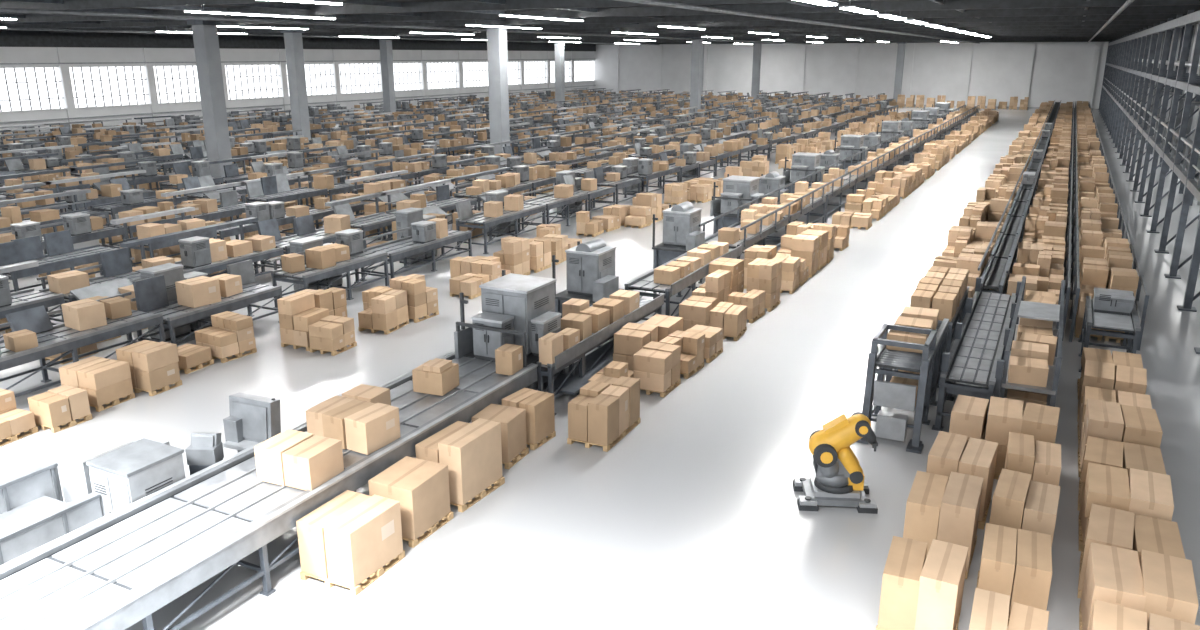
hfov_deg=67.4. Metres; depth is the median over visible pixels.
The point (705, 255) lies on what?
cardboard box
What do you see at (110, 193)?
conveyor
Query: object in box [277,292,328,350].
wooden pallet
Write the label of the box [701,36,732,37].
strip light
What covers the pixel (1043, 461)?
cardboard boxes
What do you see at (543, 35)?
strip light
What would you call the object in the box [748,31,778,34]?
strip light
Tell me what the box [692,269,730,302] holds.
cardboard boxes
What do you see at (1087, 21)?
ceiling
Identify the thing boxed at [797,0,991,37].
strip light
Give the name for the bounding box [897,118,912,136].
machine
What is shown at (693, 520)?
floor
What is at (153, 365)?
wooden pallet
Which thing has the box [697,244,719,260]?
cardboard box
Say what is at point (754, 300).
cardboard boxes
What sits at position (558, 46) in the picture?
support column
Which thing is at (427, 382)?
cardboard box
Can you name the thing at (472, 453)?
wooden pallet
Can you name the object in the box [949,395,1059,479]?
boxes
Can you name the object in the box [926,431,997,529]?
cardboard boxes
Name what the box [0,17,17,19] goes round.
strip light
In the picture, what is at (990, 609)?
cardboard boxes
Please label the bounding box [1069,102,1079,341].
rail
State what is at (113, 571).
conveyor
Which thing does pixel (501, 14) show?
strip light
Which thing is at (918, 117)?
machine
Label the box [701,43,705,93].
support column
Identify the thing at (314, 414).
cardboard box
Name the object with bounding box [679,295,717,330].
cardboard boxes
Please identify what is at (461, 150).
boxes
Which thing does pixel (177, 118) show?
conveyor
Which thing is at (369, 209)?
boxes
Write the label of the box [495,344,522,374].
cardboard box
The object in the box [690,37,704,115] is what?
support column
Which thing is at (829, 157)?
machine
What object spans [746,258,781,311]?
wooden pallet
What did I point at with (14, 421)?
wooden pallet
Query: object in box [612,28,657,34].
strip light
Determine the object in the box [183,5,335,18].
strip light
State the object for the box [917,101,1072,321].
boxes
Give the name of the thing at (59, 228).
boxes
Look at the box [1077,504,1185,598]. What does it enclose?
cardboard boxes
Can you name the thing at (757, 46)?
support column
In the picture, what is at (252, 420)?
tall cabinet
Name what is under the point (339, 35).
strip light
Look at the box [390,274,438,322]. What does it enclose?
wooden pallet
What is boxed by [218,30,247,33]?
strip light
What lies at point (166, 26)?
strip light
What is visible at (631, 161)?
tall cabinet
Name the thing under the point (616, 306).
cardboard box
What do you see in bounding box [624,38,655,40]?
strip light
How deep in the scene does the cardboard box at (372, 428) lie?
15.99 m
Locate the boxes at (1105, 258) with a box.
[1075,101,1138,342]
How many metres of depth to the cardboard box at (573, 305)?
23.30 m
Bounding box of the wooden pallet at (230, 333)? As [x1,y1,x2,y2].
[195,311,256,362]
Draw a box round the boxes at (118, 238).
[6,99,820,243]
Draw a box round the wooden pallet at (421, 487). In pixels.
[368,456,453,547]
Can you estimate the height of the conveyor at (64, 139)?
2.202 m
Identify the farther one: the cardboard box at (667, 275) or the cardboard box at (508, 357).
the cardboard box at (667, 275)
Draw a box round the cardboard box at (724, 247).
[708,241,728,255]
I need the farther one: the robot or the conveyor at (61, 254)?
the conveyor at (61, 254)
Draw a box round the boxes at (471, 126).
[90,100,716,188]
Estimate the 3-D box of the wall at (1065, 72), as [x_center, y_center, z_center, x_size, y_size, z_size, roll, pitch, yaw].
[39.502,-42.466,157.123,91.200,10.400,0.600,8,18,26]
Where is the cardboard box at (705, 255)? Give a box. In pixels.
[687,248,710,266]
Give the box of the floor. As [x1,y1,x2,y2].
[0,104,1199,629]
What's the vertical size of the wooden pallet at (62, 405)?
0.711 m
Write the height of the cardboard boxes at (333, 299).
1.303 m
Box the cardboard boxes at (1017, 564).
[976,523,1051,623]
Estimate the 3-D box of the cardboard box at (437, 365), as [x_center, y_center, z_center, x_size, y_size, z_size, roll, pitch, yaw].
[-3.385,1.057,18.783,0.400,0.133,0.506,6,17,20]
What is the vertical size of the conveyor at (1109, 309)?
1.815 m
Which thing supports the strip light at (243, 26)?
hanging from the ceiling at (1087, 21)
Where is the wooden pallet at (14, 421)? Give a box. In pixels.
[0,389,37,446]
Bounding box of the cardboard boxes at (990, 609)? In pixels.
[969,588,1048,629]
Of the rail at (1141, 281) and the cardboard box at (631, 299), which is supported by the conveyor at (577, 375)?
the cardboard box at (631, 299)
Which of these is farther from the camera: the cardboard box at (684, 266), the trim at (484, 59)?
the trim at (484, 59)
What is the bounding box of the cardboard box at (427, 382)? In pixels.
[412,360,458,395]
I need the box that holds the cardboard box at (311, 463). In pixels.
[282,435,343,490]
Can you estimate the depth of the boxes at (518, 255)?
43.04 m
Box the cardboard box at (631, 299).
[609,289,639,314]
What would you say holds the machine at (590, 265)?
on the floor
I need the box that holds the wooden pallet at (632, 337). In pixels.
[613,322,657,370]
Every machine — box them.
[0,428,185,564]
[454,270,564,404]
[552,238,623,317]
[652,201,704,268]
[710,174,763,233]
[759,171,788,201]
[783,151,824,193]
[819,149,842,173]
[834,133,867,168]
[863,132,882,154]
[877,120,903,148]
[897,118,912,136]
[908,110,931,129]
[921,107,940,123]
[932,102,952,119]
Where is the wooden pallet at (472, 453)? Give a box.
[415,418,504,512]
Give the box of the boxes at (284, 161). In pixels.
[5,112,646,204]
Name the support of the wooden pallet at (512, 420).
on the floor
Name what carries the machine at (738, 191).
on the floor
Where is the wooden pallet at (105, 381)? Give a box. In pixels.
[59,356,134,411]
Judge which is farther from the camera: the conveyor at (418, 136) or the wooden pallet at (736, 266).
the conveyor at (418, 136)
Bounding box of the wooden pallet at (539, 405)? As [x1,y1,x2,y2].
[502,388,555,449]
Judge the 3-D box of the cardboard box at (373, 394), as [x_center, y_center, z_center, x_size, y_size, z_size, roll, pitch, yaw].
[-4.599,1.696,17.741,0.700,0.423,0.606,7,18,23]
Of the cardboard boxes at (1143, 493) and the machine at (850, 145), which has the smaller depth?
the cardboard boxes at (1143, 493)
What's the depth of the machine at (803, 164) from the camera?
49.44 m
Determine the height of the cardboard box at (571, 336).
0.503 m
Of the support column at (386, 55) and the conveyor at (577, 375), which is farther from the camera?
the support column at (386, 55)
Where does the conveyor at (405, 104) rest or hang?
on the floor
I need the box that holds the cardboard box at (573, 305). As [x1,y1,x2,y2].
[562,298,588,317]
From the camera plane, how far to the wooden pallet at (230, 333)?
24.67 m
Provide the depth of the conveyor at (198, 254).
35.84 m
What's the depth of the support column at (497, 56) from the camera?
64.33 m
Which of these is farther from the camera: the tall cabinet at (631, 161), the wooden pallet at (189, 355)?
the tall cabinet at (631, 161)
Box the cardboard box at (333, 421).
[322,399,374,448]
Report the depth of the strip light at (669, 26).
61.76 m
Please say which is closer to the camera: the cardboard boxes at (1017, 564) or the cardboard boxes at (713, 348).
the cardboard boxes at (1017, 564)
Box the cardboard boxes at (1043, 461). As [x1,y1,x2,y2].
[1004,432,1060,485]
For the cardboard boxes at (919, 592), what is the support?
on the floor
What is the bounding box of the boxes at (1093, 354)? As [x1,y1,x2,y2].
[1077,347,1142,397]
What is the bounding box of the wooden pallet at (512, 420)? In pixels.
[471,403,528,468]
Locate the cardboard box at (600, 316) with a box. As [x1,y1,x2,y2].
[579,306,609,332]
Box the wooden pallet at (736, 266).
[708,257,743,293]
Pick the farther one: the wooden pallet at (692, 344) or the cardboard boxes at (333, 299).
the cardboard boxes at (333, 299)
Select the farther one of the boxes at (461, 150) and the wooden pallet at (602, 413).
the boxes at (461, 150)
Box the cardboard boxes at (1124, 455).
[1077,436,1165,510]
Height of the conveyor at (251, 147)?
2.295 m
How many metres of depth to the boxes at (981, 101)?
139.65 m
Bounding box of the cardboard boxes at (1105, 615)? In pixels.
[1089,599,1199,629]
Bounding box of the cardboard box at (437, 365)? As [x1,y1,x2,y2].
[423,358,451,372]
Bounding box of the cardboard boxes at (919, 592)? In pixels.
[875,536,968,629]
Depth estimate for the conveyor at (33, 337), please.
29.92 m
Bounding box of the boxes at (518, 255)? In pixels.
[449,111,910,298]
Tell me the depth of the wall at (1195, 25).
63.02 m
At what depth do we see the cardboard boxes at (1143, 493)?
14.93 m
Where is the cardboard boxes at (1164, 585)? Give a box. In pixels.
[1079,542,1198,629]
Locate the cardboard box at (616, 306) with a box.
[593,298,623,323]
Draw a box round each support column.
[187,19,231,177]
[280,29,310,141]
[379,36,395,112]
[483,25,509,153]
[554,42,564,104]
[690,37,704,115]
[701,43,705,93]
[751,42,761,98]
[893,42,906,101]
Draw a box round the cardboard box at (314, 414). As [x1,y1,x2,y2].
[305,395,353,436]
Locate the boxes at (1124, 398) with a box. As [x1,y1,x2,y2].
[1077,386,1151,446]
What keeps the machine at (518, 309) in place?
on the floor
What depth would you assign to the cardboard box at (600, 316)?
22.89 m
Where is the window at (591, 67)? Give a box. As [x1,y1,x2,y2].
[0,61,593,111]
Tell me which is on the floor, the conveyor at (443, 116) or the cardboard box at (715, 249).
the conveyor at (443, 116)
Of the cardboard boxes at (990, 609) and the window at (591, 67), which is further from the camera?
the window at (591, 67)
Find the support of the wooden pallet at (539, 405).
on the floor
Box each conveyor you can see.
[0,88,588,139]
[0,88,605,144]
[0,89,627,153]
[0,89,643,153]
[0,89,673,163]
[0,90,717,177]
[0,90,742,187]
[0,90,768,209]
[0,91,686,179]
[0,91,790,216]
[0,91,808,231]
[0,92,836,282]
[0,93,867,291]
[0,93,893,337]
[0,100,897,396]
[0,350,537,629]
[536,294,663,414]
[624,245,742,319]
[699,105,979,258]
[856,276,1064,453]
[978,100,1060,294]
[1078,287,1140,371]
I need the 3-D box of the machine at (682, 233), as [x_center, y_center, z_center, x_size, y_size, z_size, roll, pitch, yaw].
[3.017,-2.737,33.331,1.678,2.762,1.700,8,18,26]
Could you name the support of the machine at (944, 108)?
on the floor
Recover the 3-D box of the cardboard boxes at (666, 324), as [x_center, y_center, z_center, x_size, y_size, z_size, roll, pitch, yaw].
[1.703,0.662,24.622,0.851,1.064,1.105,7,18,23]
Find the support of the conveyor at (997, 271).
on the floor
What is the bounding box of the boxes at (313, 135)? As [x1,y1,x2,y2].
[93,114,488,162]
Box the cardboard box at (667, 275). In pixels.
[654,265,679,284]
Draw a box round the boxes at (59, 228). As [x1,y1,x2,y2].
[41,105,775,233]
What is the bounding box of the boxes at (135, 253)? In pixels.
[38,99,844,279]
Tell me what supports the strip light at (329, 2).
hanging from the ceiling at (1087, 21)
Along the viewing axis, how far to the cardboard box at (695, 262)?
28.66 m
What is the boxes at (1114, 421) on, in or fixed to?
on the floor
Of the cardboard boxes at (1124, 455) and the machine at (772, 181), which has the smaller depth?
the cardboard boxes at (1124, 455)
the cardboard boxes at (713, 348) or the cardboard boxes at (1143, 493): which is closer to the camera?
the cardboard boxes at (1143, 493)
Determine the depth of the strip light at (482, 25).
60.18 m
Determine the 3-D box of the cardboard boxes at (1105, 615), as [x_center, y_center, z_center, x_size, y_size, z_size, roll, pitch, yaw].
[6.783,4.513,11.261,1.295,1.079,1.341,8,18,26]
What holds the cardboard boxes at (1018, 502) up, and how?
on the floor
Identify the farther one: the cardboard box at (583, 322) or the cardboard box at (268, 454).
the cardboard box at (583, 322)
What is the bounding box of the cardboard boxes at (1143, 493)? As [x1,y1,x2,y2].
[1078,462,1173,551]
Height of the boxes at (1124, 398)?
0.974 m
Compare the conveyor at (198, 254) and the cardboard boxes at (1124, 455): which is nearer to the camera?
the cardboard boxes at (1124, 455)
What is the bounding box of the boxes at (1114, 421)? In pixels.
[1078,398,1162,476]
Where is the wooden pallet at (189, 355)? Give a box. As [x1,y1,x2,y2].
[177,343,213,373]
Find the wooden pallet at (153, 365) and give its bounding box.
[116,340,181,395]
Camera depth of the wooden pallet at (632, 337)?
22.91 m
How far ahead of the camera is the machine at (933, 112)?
93.10 m
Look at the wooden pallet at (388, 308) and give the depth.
27.01 m
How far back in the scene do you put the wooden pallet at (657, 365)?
22.00 m
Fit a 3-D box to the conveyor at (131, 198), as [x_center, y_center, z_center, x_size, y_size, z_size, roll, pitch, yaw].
[3.190,-18.775,89.723,2.396,2.283,145.176,8,18,26]
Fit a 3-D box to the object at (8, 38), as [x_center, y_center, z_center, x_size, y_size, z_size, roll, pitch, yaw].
[-39.624,-31.133,102.387,0.400,1.600,171.000,8,18,26]
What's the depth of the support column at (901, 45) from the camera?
146.57 m
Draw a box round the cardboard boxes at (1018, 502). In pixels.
[989,468,1060,547]
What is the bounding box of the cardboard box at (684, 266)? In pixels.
[666,261,690,277]
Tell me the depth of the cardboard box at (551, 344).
20.46 m
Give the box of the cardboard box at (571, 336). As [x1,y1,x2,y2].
[558,328,579,350]
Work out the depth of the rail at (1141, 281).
31.19 m
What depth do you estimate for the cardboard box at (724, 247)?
30.98 m
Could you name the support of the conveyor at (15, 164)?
on the floor
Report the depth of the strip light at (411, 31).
78.82 m
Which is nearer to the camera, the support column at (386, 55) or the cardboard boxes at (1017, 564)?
the cardboard boxes at (1017, 564)
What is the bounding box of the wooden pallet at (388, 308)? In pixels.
[358,287,408,334]
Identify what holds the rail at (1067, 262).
on the floor
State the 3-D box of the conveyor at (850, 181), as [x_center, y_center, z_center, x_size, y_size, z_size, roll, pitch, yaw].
[25.862,-14.034,73.854,1.660,1.980,94.951,8,18,26]
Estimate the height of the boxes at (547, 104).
1.225 m
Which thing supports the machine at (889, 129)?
on the floor
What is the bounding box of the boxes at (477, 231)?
[45,102,902,364]
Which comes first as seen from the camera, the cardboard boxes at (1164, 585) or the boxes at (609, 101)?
the cardboard boxes at (1164, 585)
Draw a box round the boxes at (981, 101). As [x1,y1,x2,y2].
[875,94,1028,109]
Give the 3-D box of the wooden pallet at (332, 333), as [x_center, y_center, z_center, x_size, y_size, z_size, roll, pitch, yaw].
[-7.551,0.563,25.392,0.850,0.826,1.000,7,17,22]
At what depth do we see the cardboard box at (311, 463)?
14.63 m
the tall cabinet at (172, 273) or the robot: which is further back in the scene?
the tall cabinet at (172, 273)
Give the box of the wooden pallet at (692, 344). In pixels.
[659,330,704,378]
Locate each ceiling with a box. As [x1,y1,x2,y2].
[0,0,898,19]
[0,0,1199,44]
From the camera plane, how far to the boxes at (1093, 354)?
21.83 m
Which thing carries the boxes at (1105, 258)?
on the floor
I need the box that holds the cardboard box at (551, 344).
[539,332,562,364]
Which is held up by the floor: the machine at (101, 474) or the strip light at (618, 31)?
the machine at (101, 474)
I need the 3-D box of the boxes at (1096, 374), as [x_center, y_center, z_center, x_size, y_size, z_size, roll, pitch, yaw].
[11.692,1.814,20.552,1.287,1.108,1.316,8,18,26]
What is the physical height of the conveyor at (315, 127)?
2.297 m
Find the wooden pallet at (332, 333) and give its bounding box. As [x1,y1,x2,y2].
[308,315,356,355]
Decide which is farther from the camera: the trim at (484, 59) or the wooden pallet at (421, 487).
the trim at (484, 59)
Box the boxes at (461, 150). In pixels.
[21,102,765,218]
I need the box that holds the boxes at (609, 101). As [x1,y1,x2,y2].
[17,101,618,178]
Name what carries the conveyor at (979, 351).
on the floor
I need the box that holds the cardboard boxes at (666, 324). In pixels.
[642,314,682,341]
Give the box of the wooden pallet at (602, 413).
[567,376,639,451]
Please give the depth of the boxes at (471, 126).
67.66 m
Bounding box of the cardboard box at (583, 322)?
[561,313,591,340]
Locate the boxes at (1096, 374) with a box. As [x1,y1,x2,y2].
[1077,360,1146,421]
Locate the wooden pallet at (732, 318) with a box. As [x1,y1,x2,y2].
[709,302,746,340]
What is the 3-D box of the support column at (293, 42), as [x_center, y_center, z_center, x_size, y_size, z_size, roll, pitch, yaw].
[-26.009,-19.449,77.447,1.400,10.390,1.400,8,18,26]
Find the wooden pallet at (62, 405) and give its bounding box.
[28,385,92,432]
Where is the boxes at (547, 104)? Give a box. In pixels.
[151,104,547,142]
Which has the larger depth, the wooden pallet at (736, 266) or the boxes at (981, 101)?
the boxes at (981, 101)
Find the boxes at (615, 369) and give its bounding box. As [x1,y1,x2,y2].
[588,361,632,380]
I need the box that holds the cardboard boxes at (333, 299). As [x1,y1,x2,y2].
[296,287,346,316]
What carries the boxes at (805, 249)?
on the floor
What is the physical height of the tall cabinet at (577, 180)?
2.200 m
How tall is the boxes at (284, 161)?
1.219 m
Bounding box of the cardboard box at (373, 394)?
[342,384,390,405]
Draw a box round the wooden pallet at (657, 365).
[633,341,680,397]
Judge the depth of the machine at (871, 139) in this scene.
65.97 m
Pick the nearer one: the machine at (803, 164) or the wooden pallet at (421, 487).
the wooden pallet at (421, 487)
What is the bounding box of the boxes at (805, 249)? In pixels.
[744,108,998,293]
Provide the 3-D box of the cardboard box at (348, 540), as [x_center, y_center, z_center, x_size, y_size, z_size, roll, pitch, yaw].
[-3.994,3.602,14.471,1.143,1.048,1.288,8,18,26]
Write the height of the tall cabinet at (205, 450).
1.700 m
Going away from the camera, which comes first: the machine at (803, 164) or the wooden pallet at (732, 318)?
the wooden pallet at (732, 318)
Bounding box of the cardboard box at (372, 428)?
[344,403,400,454]
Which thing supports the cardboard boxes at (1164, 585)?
on the floor
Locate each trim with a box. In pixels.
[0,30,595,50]
[0,59,595,123]
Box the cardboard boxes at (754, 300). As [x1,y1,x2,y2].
[728,289,764,322]
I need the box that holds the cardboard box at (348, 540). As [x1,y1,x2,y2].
[296,490,404,595]
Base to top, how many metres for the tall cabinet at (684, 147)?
2.200 m
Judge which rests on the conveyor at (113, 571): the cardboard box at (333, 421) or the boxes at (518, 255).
the cardboard box at (333, 421)
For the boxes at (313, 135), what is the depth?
86.50 m
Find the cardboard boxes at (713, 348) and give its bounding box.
[685,324,722,362]
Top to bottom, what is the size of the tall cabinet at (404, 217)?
2.100 m
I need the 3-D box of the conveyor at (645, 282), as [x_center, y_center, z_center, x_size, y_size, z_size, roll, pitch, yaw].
[2.879,-1.038,29.649,1.550,1.540,6.576,8,18,26]
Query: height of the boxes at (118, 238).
1.225 m
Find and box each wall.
[594,42,1108,108]
[1136,24,1199,204]
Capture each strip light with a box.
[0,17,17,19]
[155,26,191,32]
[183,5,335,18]
[217,24,308,29]
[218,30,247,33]
[270,0,343,4]
[339,34,399,37]
[410,31,473,34]
[465,20,541,28]
[498,10,583,20]
[537,35,580,38]
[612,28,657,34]
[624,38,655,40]
[658,22,705,29]
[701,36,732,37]
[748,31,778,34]
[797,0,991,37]
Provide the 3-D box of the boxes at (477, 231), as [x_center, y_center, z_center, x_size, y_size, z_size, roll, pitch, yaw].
[14.309,-15.523,80.374,1.843,1.222,145.018,8,18,26]
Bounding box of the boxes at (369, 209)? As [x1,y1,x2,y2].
[0,102,861,332]
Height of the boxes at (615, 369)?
0.872 m
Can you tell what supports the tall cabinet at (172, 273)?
on the floor
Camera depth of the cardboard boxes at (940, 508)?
14.45 m
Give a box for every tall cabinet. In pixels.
[139,263,211,340]
[185,432,223,474]
[223,392,280,451]
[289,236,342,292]
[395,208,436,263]
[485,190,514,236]
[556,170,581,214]
[623,157,641,193]
[680,143,697,176]
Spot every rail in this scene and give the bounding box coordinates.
[1062,103,1073,340]
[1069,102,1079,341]
[1088,102,1148,350]
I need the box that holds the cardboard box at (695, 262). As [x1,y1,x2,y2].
[677,256,700,272]
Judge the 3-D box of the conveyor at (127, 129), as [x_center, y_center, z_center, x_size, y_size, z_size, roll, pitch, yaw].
[-25.247,-23.813,107.225,2.396,2.250,135.376,8,18,26]
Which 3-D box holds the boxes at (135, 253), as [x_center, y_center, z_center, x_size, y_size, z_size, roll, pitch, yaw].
[6.925,-16.636,84.226,1.848,1.224,141.309,8,18,26]
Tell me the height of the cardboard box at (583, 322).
0.553 m
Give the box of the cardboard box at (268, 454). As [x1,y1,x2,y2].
[254,429,313,485]
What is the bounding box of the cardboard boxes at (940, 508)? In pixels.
[903,471,983,578]
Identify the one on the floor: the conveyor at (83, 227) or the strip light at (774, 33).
the conveyor at (83, 227)
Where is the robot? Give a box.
[792,412,877,513]

